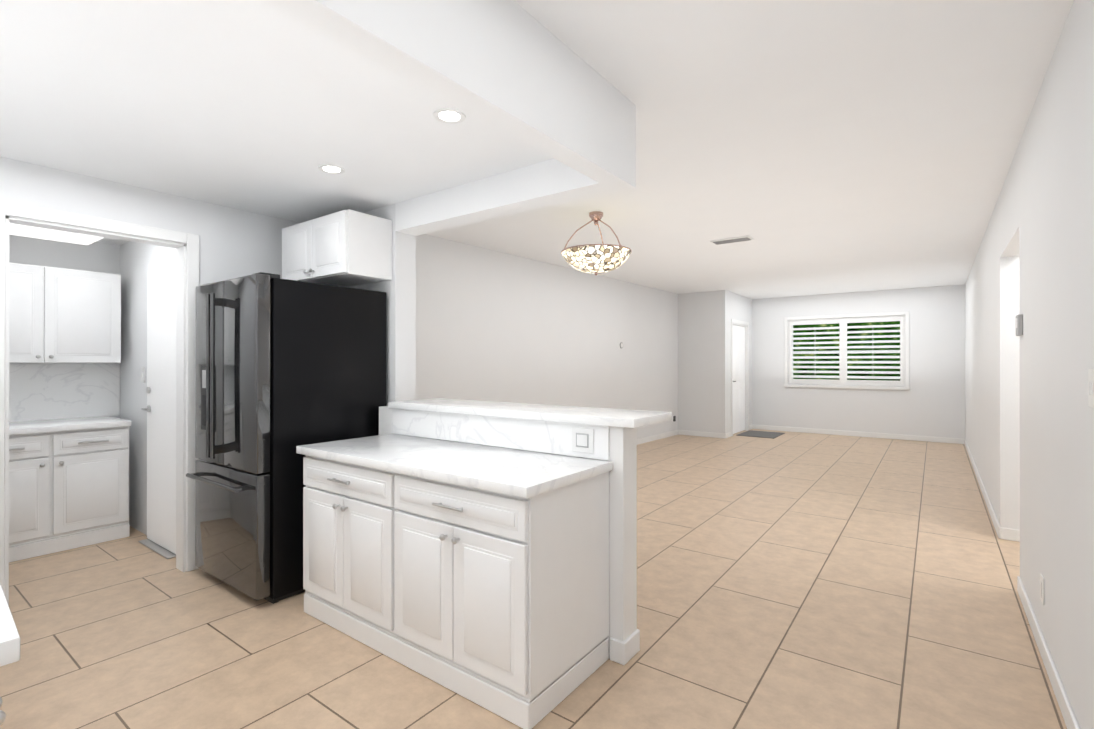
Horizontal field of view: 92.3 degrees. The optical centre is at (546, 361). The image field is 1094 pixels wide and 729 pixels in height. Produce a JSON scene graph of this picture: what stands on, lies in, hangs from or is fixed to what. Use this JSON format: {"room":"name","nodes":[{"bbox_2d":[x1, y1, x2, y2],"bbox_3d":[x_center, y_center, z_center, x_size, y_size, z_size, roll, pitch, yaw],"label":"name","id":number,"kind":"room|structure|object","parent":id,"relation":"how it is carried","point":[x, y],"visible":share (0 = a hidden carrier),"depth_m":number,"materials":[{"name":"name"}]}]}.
{"room":"kitchen","nodes":[
{"label":"kitchen","id":0,"kind":"room"},
{"bbox_2d":[9,234,116,417],"bbox_3d":[-3.997,0.031,4.116,0.120,2.640,0.990,0,0,36],"label":"wall","id":1,"kind":"structure","parent":0,"point":[96,256],"depth_m":4.20,"materials":[{"name":"paint"}]},
{"bbox_2d":[9,364,119,421],"bbox_3d":[-3.941,0.234,4.081,0.010,0.435,0.990,0,0,36],"label":"backsplash","id":2,"kind":"structure","parent":1,"relation":"attached to","point":[48,391],"depth_m":4.18,"materials":[{"name":"stone"}]},
{"bbox_2d":[9,262,120,362],"bbox_3d":[-3.821,-0.349,3.955,0.354,0.720,0.920,0,0,36],"label":"wall cabinet","id":3,"kind":"object","parent":1,"relation":"attached to","point":[60,315],"visible":0.98,"depth_m":3.95,"materials":[{"name":"white wood"}]},
{"bbox_2d":[96,238,128,244],"bbox_3d":[-3.302,-1.030,3.610,1.600,0.060,1.000,0,0,36],"label":"ceiling","id":4,"kind":"structure","parent":0,"point":[112,241],"depth_m":4.35,"materials":[{"name":"paint"}]},
{"bbox_2d":[9,223,103,244],"bbox_3d":[-3.555,-0.954,3.772,0.440,0.089,0.500,0,0,36],"label":"light","id":5,"kind":"object","parent":4,"relation":"attached to","point":[43,233],"visible":0.31,"depth_m":3.78,"materials":[{"name":"white plastic"}]},
{"bbox_2d":[117,241,176,534],"bbox_3d":[-3.017,0.031,4.094,1.720,2.640,0.120,0,0,36],"label":"wall","id":6,"kind":"structure","parent":0,"point":[129,261],"depth_m":4.25,"materials":[{"name":"paint"}]},
{"bbox_2d":[141,367,144,382],"bbox_3d":[-3.186,0.101,4.135,0.080,0.120,0.012,0,0,36],"label":"light switch","id":7,"kind":"object","parent":6,"relation":"attached to","point":[143,374],"visible":0.98,"depth_m":4.12,"materials":[{"name":"white plastic"}]},
{"bbox_2d":[141,256,176,553],"bbox_3d":[-2.800,0.301,3.800,0.720,2.100,0.090,0,0,36],"label":"pantry door","id":8,"kind":"structure","parent":6,"relation":"in","point":[160,409],"depth_m":3.80,"materials":[{"name":"paint"}]},
{"bbox_2d":[0,0,552,222],"bbox_3d":[-2.715,-1.112,2.251,4.400,0.100,4.050,0,0,36],"label":"ceiling","id":9,"kind":"structure","parent":0,"point":[257,106],"depth_m":2.23,"materials":[{"name":"paint"}]},
{"bbox_2d":[318,164,344,173],"bbox_3d":[-1.183,-1.059,2.886,0.140,0.004,0.140,0,0,36],"label":"recessed light","id":10,"kind":"object","parent":9,"relation":"in","point":[330,169],"visible":1,"depth_m":2.88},
{"bbox_2d":[433,108,465,123],"bbox_3d":[-0.420,-1.060,2.265,0.140,0.004,0.140,0,0,36],"label":"recessed light","id":11,"kind":"object","parent":9,"relation":"in","point":[449,115],"visible":1,"depth_m":2.26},
{"bbox_2d":[0,156,677,438],"bbox_3d":[-1.032,0.033,5.477,0.410,2.640,11.245,0,0,36],"label":"wall","id":12,"kind":"structure","parent":0,"point":[494,326],"depth_m":6.01,"materials":[{"name":"paint"}]},
{"bbox_2d":[0,201,198,605],"bbox_3d":[-2.610,0.259,3.084,0.136,2.180,0.960,0,0,36],"label":"door frame","id":13,"kind":"structure","parent":12,"relation":"attached to","point":[186,458],"depth_m":3.32,"materials":[{"name":"paint"}]},
{"bbox_2d":[637,430,677,444],"bbox_3d":[0.265,1.311,7.119,0.299,0.090,6.990,0,0,36],"label":"baseboard","id":14,"kind":"structure","parent":12,"relation":"attached to","point":[656,437],"depth_m":9.18,"materials":[{"name":"paint"}]},
{"bbox_2d":[349,204,415,405],"bbox_3d":[-1.526,0.031,3.993,1.400,2.640,0.170,0,0,36],"label":"wall","id":15,"kind":"structure","parent":0,"point":[399,288],"depth_m":3.56,"materials":[{"name":"paint"}]},
{"bbox_2d":[282,209,391,286],"bbox_3d":[-1.470,-0.750,3.607,0.790,0.400,0.382,0,0,36],"label":"upper cabinet","id":16,"kind":"object","parent":15,"relation":"attached to","point":[346,248],"visible":0.94,"depth_m":3.42,"materials":[{"name":"white wood"}]},
{"bbox_2d":[379,398,671,664],"bbox_3d":[-0.244,0.799,2.992,1.850,1.100,0.415,0,0,36],"label":"wall","id":17,"kind":"structure","parent":0,"point":[537,427],"depth_m":2.50,"materials":[{"name":"paint"}]},
{"bbox_2d":[572,427,593,453],"bbox_3d":[0.166,0.366,2.453,0.120,0.115,0.012,0,0,36],"label":"outlet","id":18,"kind":"object","parent":17,"relation":"attached to","point":[582,440],"visible":1,"depth_m":2.45,"materials":[{"name":"grey plastic"}]},
{"bbox_2d":[0,429,1066,728],"bbox_3d":[1.363,1.402,4.871,7.840,0.100,13.120,0,0,36],"label":"floor","id":19,"kind":"structure","parent":0,"point":[808,581],"depth_m":2.66,"materials":[{"name":"tile"}]},
{"bbox_2d":[0,584,19,724],"bbox_3d":[-2.058,0.897,1.469,2.640,0.900,0.616,0,0,40],"label":"countertop","id":20,"kind":"structure","parent":19,"relation":"on","point":[9,644],"depth_m":0.86,"materials":[{"name":"white stone"}]},
{"bbox_2d":[9,416,130,562],"bbox_3d":[-3.711,0.901,3.860,0.631,0.900,0.900,0,0,36],"label":"pantry cabinet","id":21,"kind":"object","parent":19,"relation":"on","point":[68,483],"visible":0.94,"depth_m":3.77,"materials":[{"name":"white wood"}]},
{"bbox_2d":[138,539,175,558],"bbox_3d":[-2.800,1.345,3.797,0.580,0.012,0.093,0,0,36],"label":"threshold","id":22,"kind":"object","parent":19,"relation":"on","point":[158,549],"depth_m":3.77,"materials":[{"name":"silver metal"}]},
{"bbox_2d":[186,272,385,603],"bbox_3d":[-1.674,0.429,3.387,0.820,1.842,0.920,0,0,36],"label":"refrigerator","id":23,"kind":"object","parent":19,"relation":"on","point":[284,368],"visible":0.94,"depth_m":3.03,"materials":[{"name":"metal"}]},
{"bbox_2d":[298,453,391,658],"bbox_3d":[-0.831,0.919,2.832,0.775,0.860,0.602,0,0,36],"label":"base cabinet","id":24,"kind":"object","parent":19,"relation":"on","point":[347,509],"depth_m":2.56,"materials":[{"name":"white wood"}]},
{"bbox_2d":[392,473,608,728],"bbox_3d":[-0.208,0.918,2.372,0.775,0.860,0.602,0,0,36],"label":"base cabinet","id":25,"kind":"object","parent":19,"relation":"on","point":[478,574],"depth_m":2.10,"materials":[{"name":"white wood"}]},
{"bbox_2d":[296,433,612,500],"bbox_3d":[-0.522,0.469,2.591,1.580,0.040,0.624,0,0,36],"label":"countertop","id":26,"kind":"structure","parent":25,"relation":"on","point":[507,472],"depth_m":2.37,"materials":[{"name":"white stone"}]},
{"bbox_2d":[736,430,784,438],"bbox_3d":[4.015,1.355,9.856,0.660,0.012,0.850,0,0,36],"label":"door mat","id":27,"kind":"object","parent":19,"relation":"on","point":[761,434],"visible":0.96,"depth_m":9.77,"materials":[{"name":"grey fabric"}]},
{"bbox_2d":[678,291,718,432],"bbox_3d":[2.753,0.041,9.715,0.880,2.640,0.120,0,0,36],"label":"wall","id":28,"kind":"structure","parent":0,"point":[697,361],"depth_m":9.62,"materials":[{"name":"paint"}]},
{"bbox_2d":[678,430,725,438],"bbox_3d":[2.815,1.315,9.585,0.892,0.090,0.012,0,0,36],"label":"baseboard","id":29,"kind":"structure","parent":28,"relation":"attached to","point":[680,432],"depth_m":9.57,"materials":[{"name":"paint"}]},
{"bbox_2d":[718,290,751,432],"bbox_3d":[3.625,0.041,10.053,0.120,2.640,1.700,0,0,36],"label":"wall","id":30,"kind":"structure","parent":0,"point":[731,305],"depth_m":9.44,"materials":[{"name":"paint"}]},
{"bbox_2d":[733,325,744,433],"bbox_3d":[3.662,0.327,10.057,0.085,2.044,0.922,0,0,36],"label":"entry door","id":31,"kind":"structure","parent":30,"relation":"in","point":[738,378],"depth_m":10.08,"materials":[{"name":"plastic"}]},
{"bbox_2d":[731,319,748,435],"bbox_3d":[3.646,0.286,10.068,0.136,2.150,1.110,0,0,36],"label":"door frame","id":32,"kind":"structure","parent":30,"relation":"attached to","point":[741,323],"depth_m":10.42,"materials":[{"name":"paint"}]},
{"bbox_2d":[427,0,1073,298],"bbox_3d":[1.894,-1.338,4.483,6.520,0.100,13.120,0,0,36],"label":"ceiling","id":33,"kind":"structure","parent":0,"point":[814,147],"depth_m":3.02,"materials":[{"name":"paint"}]},
{"bbox_2d":[259,0,635,191],"bbox_3d":[-0.851,-1.137,0.979,0.110,0.515,4.220,0,0,36],"label":"beam","id":34,"kind":"structure","parent":33,"relation":"attached to","point":[513,68],"depth_m":1.84,"materials":[{"name":"paint"}]},
{"bbox_2d":[395,158,614,235],"bbox_3d":[-0.327,-1.133,3.109,1.580,0.515,0.170,0,0,36],"label":"beam","id":35,"kind":"structure","parent":33,"relation":"attached to","point":[546,183],"depth_m":3.00,"materials":[{"name":"paint"}]},
{"bbox_2d":[561,211,631,274],"bbox_3d":[0.425,-1.019,4.548,0.608,0.538,0.608,0,0,36],"label":"pendant light","id":36,"kind":"object","parent":33,"relation":"hanging from","point":[596,259],"visible":1,"depth_m":4.37,"materials":[{"name":"glass"}]},
{"bbox_2d":[710,235,753,244],"bbox_3d":[1.945,-1.278,5.528,0.400,0.016,0.180,0,0,36],"label":"ceiling vent","id":37,"kind":"object","parent":33,"relation":"in","point":[733,240],"visible":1,"depth_m":5.50,"materials":[{"name":"white metal"}]},
{"bbox_2d":[752,285,964,438],"bbox_3d":[5.556,0.041,9.807,3.520,2.640,0.200,0,0,36],"label":"wall","id":38,"kind":"structure","parent":0,"point":[931,402],"depth_m":9.38,"materials":[{"name":"paint"}]},
{"bbox_2d":[784,311,909,389],"bbox_3d":[5.537,-0.194,9.797,2.040,1.370,0.220,0,0,36],"label":"window shutters","id":39,"kind":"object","parent":38,"relation":"in","point":[843,320],"depth_m":9.71,"materials":[{"name":"paint"}]},
{"bbox_2d":[751,424,962,443],"bbox_3d":[5.533,1.315,9.688,3.380,0.090,0.016,0,0,36],"label":"baseboard","id":40,"kind":"structure","parent":38,"relation":"attached to","point":[763,427],"depth_m":9.54,"materials":[{"name":"paint"}]},
{"bbox_2d":[965,0,1093,728],"bbox_3d":[3.181,0.030,3.530,0.120,2.640,13.120,0,0,36],"label":"wall","id":41,"kind":"structure","parent":0,"point":[1029,425],"depth_m":2.29,"materials":[{"name":"paint"}]},
{"bbox_2d":[963,439,1000,538],"bbox_3d":[5.181,1.310,6.345,0.020,0.090,5.812,0,0,36],"label":"baseboard","id":42,"kind":"structure","parent":41,"relation":"attached to","point":[995,522],"depth_m":5.04,"materials":[{"name":"paint"}]},
{"bbox_2d":[1001,527,1019,541],"bbox_3d":[4.110,1.305,3.532,1.590,0.090,0.016,0,0,36],"label":"baseboard","id":43,"kind":"structure","parent":41,"relation":"attached to","point":[1010,534],"depth_m":3.97,"materials":[{"name":"paint"}]},
{"bbox_2d":[1015,314,1022,335],"bbox_3d":[2.709,-0.211,3.015,0.025,0.120,0.110,0,0,36],"label":"thermostat","id":44,"kind":"object","parent":41,"relation":"attached to","point":[1019,324],"visible":1,"depth_m":2.97,"materials":[{"name":"grey plastic"}]},
{"bbox_2d":[1040,573,1044,604],"bbox_3d":[2.285,1.048,2.425,0.009,0.120,0.080,0,0,36],"label":"outlet","id":45,"kind":"object","parent":41,"relation":"attached to","point":[1042,588],"visible":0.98,"depth_m":2.40,"materials":[{"name":"white plastic"}]},
{"bbox_2d":[1017,576,1079,728],"bbox_3d":[1.039,1.300,0.740,0.012,0.090,5.850,0,0,36],"label":"baseboard","id":46,"kind":"structure","parent":41,"relation":"attached to","point":[1064,704],"depth_m":2.24,"materials":[{"name":"paint"}]},
{"bbox_2d":[1088,369,1093,407],"bbox_3d":[1.707,0.082,1.647,0.012,0.120,0.080,0,0,36],"label":"light switch","id":47,"kind":"object","parent":41,"relation":"attached to","point":[1090,387],"visible":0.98,"depth_m":1.64,"materials":[{"name":"white plastic"}]},
{"label":"outside","id":48,"kind":"structure","parent":0,"visible":0},
{"bbox_2d":[793,321,899,380],"bbox_3d":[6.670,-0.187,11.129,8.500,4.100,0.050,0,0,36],"label":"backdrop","id":49,"kind":"structure","parent":48,"point":[850,344],"depth_m":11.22,"materials":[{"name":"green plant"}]}
]}

